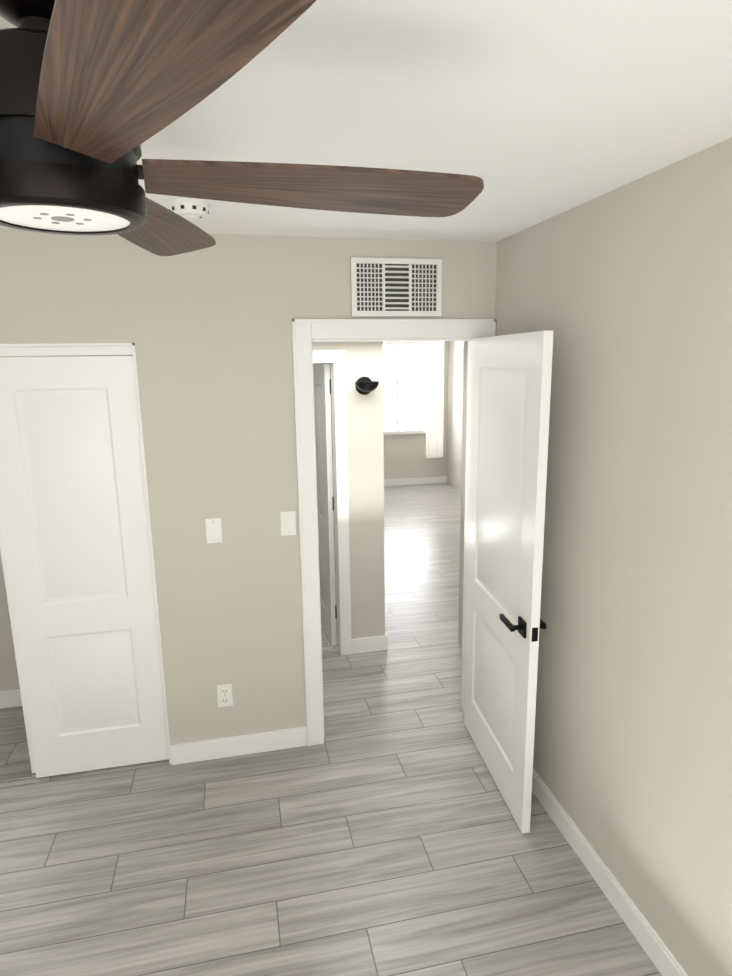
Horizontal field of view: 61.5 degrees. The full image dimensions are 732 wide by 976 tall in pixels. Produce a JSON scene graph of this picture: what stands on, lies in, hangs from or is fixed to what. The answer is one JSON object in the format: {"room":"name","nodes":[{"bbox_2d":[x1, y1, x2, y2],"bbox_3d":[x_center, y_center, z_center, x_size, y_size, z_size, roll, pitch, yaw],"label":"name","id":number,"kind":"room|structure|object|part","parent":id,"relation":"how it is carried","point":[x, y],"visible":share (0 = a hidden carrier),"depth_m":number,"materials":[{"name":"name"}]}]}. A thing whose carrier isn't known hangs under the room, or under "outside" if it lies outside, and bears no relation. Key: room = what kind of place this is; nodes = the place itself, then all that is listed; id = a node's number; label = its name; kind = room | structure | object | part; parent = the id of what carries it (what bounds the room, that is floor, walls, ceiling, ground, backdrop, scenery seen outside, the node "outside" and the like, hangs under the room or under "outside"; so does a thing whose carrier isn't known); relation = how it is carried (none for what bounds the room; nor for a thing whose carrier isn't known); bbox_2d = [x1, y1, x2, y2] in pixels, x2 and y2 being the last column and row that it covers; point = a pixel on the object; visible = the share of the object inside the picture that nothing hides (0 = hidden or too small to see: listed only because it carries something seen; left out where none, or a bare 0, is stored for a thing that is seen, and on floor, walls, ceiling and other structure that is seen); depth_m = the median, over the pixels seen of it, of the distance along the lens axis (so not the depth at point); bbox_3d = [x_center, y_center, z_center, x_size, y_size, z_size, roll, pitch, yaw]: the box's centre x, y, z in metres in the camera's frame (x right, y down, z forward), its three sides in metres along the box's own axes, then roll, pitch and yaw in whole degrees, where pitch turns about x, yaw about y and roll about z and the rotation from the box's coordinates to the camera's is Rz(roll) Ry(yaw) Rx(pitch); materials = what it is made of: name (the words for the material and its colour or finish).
{"room":"empty bedroom","nodes":[
{"label":"empty bedroom","id":0,"kind":"room"},
{"bbox_2d":[0,355,132,690],"bbox_3d":[-1.749,0.027,3.398,1.740,2.440,0.120,-3,12,-12],"label":"wall","id":1,"kind":"structure","parent":0,"point":[9,679],"depth_m":3.45,"materials":[{"name":"beige paint"}]},
{"bbox_2d":[0,689,21,708],"bbox_3d":[-1.654,1.244,3.279,1.500,0.105,0.630,-3,12,-12],"label":"baseboard","id":2,"kind":"structure","parent":1,"relation":"attached to","point":[10,698],"depth_m":3.50,"materials":[{"name":"white wood"}]},
{"bbox_2d":[0,228,496,744],"bbox_3d":[-0.857,0.132,2.835,3.000,2.440,0.120,-3,12,-12],"label":"wall","id":3,"kind":"structure","parent":0,"point":[208,332],"depth_m":2.74,"materials":[{"name":"beige paint"}]},
{"bbox_2d":[0,522,35,773],"bbox_3d":[-1.313,0.392,2.808,0.600,1.936,0.032,-3,12,-12],"label":"closet door","id":4,"kind":"structure","parent":3,"relation":"in","point":[16,652],"depth_m":2.80,"materials":[{"name":"white wood"}]},
{"bbox_2d":[0,356,168,777],"bbox_3d":[-1.276,0.398,2.776,0.600,1.936,0.032,-3,12,-12],"label":"closet door","id":5,"kind":"structure","parent":3,"relation":"in","point":[74,522],"depth_m":2.75,"materials":[{"name":"white wood"}]},
{"bbox_2d":[0,343,171,782],"bbox_3d":[-1.580,0.390,2.725,1.243,2.000,0.124,-3,12,-12],"label":"door frame","id":6,"kind":"structure","parent":3,"relation":"attached to","point":[58,349],"depth_m":2.60,"materials":[{"name":"white painted wood"}]},
{"bbox_2d":[205,518,221,542],"bbox_3d":[-0.696,0.195,2.816,0.070,0.115,0.008,-3,12,-12],"label":"switch","id":7,"kind":"object","parent":3,"relation":"attached to","point":[213,530],"visible":1,"depth_m":2.81,"materials":[{"name":"white plastic"}]},
{"bbox_2d":[217,684,232,706],"bbox_3d":[-0.685,1.008,2.986,0.070,0.115,0.008,-3,12,-12],"label":"outlet","id":8,"kind":"object","parent":3,"relation":"attached to","point":[224,694],"visible":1,"depth_m":2.98,"materials":[{"name":"white plastic"}]},
{"bbox_2d":[170,726,306,764],"bbox_3d":[-0.623,1.276,3.053,0.662,0.105,0.014,-3,12,-12],"label":"baseboard","id":9,"kind":"structure","parent":3,"relation":"attached to","point":[224,747],"depth_m":3.04,"materials":[{"name":"white wood"}]},
{"bbox_2d":[280,511,295,535],"bbox_3d":[-0.364,0.166,2.884,0.070,0.115,0.008,-3,12,-12],"label":"light switch","id":10,"kind":"object","parent":3,"relation":"attached to","point":[288,522],"visible":1,"depth_m":2.88,"materials":[{"name":"white plastic"}]},
{"bbox_2d":[291,319,495,746],"bbox_3d":[0.144,0.243,3.080,0.965,2.095,0.164,-3,12,-12],"label":"door frame","id":11,"kind":"structure","parent":3,"relation":"attached to","point":[305,332],"depth_m":2.87,"materials":[{"name":"white wood"}]},
{"bbox_3d":[0.145,0.275,3.087,0.835,2.030,0.120,-3,12,-12],"label":"bedroom door jamb","id":12,"kind":"part","parent":11,"relation":"part of","materials":[{"name":"white wood"}]},
{"bbox_3d":[0.129,0.229,3.148,0.965,2.095,0.022,-3,12,-12],"label":"hall door side trim","id":13,"kind":"part","parent":11,"relation":"part of","materials":[{"name":"white wood"}]},
{"bbox_2d":[350,257,441,316],"bbox_3d":[0.141,-0.902,2.770,0.420,0.250,0.018,-3,12,-12],"label":"air vent","id":14,"kind":"object","parent":3,"relation":"in","point":[398,287],"visible":1,"depth_m":2.77,"materials":[{"name":"white plastic"}]},
{"bbox_2d":[464,331,552,832],"bbox_3d":[0.566,0.358,2.701,0.152,1.998,0.797,-3,12,-12],"label":"bedroom door","id":15,"kind":"structure","parent":3,"relation":"in","point":[510,398],"depth_m":2.56,"materials":[{"name":"white painted wood"},{"name":"black metal"}]},
{"bbox_2d":[324,363,335,572],"bbox_3d":[-0.533,-0.646,6.529,0.120,2.440,5.280,-3,12,-12],"label":"wall","id":16,"kind":"structure","parent":0,"point":[332,459],"depth_m":5.15,"materials":[{"name":"beige paint"}]},
{"bbox_2d":[0,483,661,975],"bbox_3d":[-0.105,1.091,4.391,5.240,0.105,10.240,-3,12,-12],"label":"floor","id":17,"kind":"structure","parent":0,"point":[378,833],"depth_m":2.45,"materials":[{"name":"grey tile"}]},
{"bbox_2d":[313,341,384,638],"bbox_3d":[-0.682,-0.071,3.793,1.600,2.440,0.120,-3,12,-12],"label":"wall","id":18,"kind":"structure","parent":0,"point":[365,436],"depth_m":3.90,"materials":[{"name":"beige paint"}]},
{"bbox_2d":[313,364,336,645],"bbox_3d":[-0.318,0.094,4.299,0.041,1.885,0.634,-4,12,-17],"label":"bathroom door","id":19,"kind":"structure","parent":18,"relation":"in","point":[323,429],"depth_m":4.09,"materials":[{"name":"white wood"}]},
{"bbox_2d":[313,350,351,655],"bbox_3d":[-0.504,0.149,3.870,0.782,1.974,0.135,-3,12,-12],"label":"door frame","id":20,"kind":"structure","parent":18,"relation":"attached to","point":[337,358],"depth_m":3.87,"materials":[{"name":"white wood"}]},
{"bbox_3d":[-0.505,0.174,3.883,0.674,1.920,0.120,-3,12,-12],"label":"bathroom door jamb","id":21,"kind":"part","parent":20,"relation":"part of","materials":[{"name":"white wood"}]},
{"bbox_2d":[355,377,378,394],"bbox_3d":[0.005,-0.611,3.690,0.144,0.110,0.157,-3,12,-12],"label":"lamp","id":22,"kind":"object","parent":18,"relation":"attached to","point":[365,385],"visible":1,"depth_m":3.65,"materials":[{"name":"black metal"}]},
{"bbox_2d":[376,632,387,650],"bbox_3d":[-0.424,0.518,6.661,0.017,0.105,5.294,-3,12,-12],"label":"baseboard","id":23,"kind":"structure","parent":18,"relation":"attached to","point":[383,640],"depth_m":4.12,"materials":[{"name":"white wood"}]},
{"bbox_2d":[0,0,731,241],"bbox_3d":[-0.458,-0.724,0.699,3.240,0.100,4.040,-3,12,-12],"label":"ceiling","id":24,"kind":"structure","parent":0,"point":[530,113],"depth_m":1.30,"materials":[{"name":"white paint"}]},
{"bbox_2d":[168,198,209,218],"bbox_3d":[-0.596,-0.936,2.077,0.136,0.046,0.136,-3,12,-12],"label":"smoke detector","id":25,"kind":"object","parent":24,"relation":"attached to","point":[187,208],"visible":0.85,"depth_m":2.03,"materials":[{"name":"white plastic"}]},
{"bbox_2d":[0,0,483,255],"bbox_3d":[-0.415,-0.552,0.894,1.256,0.316,1.282,-3,12,-12],"label":"fan","id":26,"kind":"object","parent":24,"relation":"hanging from","point":[95,95],"visible":1,"depth_m":0.78,"materials":[{"name":"brown wood"}]},
{"bbox_2d":[384,341,448,479],"bbox_3d":[0.169,-1.228,9.261,2.440,2.440,0.120,-3,12,-12],"label":"wall","id":27,"kind":"structure","parent":0,"point":[404,455],"depth_m":9.46,"materials":[{"name":"beige paint"}]},
{"bbox_2d":[383,341,425,434],"bbox_3d":[0.471,-1.487,9.186,1.250,1.370,0.049,-3,12,-12],"label":"window","id":28,"kind":"structure","parent":27,"relation":"in","point":[404,387],"depth_m":9.22,"materials":[{"name":"white glass"}]},
{"bbox_2d":[384,476,446,485],"bbox_3d":[0.159,-0.070,9.428,2.282,0.105,0.014,-3,12,-12],"label":"baseboard","id":29,"kind":"structure","parent":27,"relation":"attached to","point":[442,479],"depth_m":9.55,"materials":[{"name":"white wood"}]},
{"bbox_2d":[447,341,463,489],"bbox_3d":[1.962,-0.681,6.533,0.120,2.440,6.080,-3,12,-12],"label":"wall","id":30,"kind":"structure","parent":0,"point":[455,404],"depth_m":9.15,"materials":[{"name":"beige paint"}]},
{"bbox_2d":[458,341,467,644],"bbox_3d":[0.728,0.145,3.671,0.200,2.030,0.800,-3,12,-12],"label":"wall","id":31,"kind":"structure","parent":0,"point":[464,420],"depth_m":4.00,"materials":[{"name":"beige paint"}]},
{"bbox_2d":[495,137,731,975],"bbox_3d":[1.084,0.431,1.280,0.120,2.440,4.040,-3,12,-12],"label":"wall","id":32,"kind":"structure","parent":0,"point":[623,293],"depth_m":1.93,"materials":[{"name":"beige paint"}]},
{"bbox_2d":[532,768,688,975],"bbox_3d":[1.036,1.579,1.496,0.017,0.105,3.780,-3,12,-12],"label":"baseboard","id":33,"kind":"structure","parent":32,"relation":"attached to","point":[663,959],"depth_m":2.20,"materials":[{"name":"white wood"}]},
{"bbox_3d":[0.467,-2.279,8.989,1.554,0.044,0.111,-3,12,-12],"label":"curtain rod","id":34,"kind":"object","parent":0,"visible":0},
{"bbox_2d":[426,341,444,457],"bbox_3d":[1.039,-1.378,9.266,0.280,1.868,0.065,-3,12,-12],"label":"panel","id":35,"kind":"object","parent":34,"relation":"hanging from","point":[434,395],"visible":0.9,"depth_m":9.27,"materials":[{"name":"white"}]}
]}

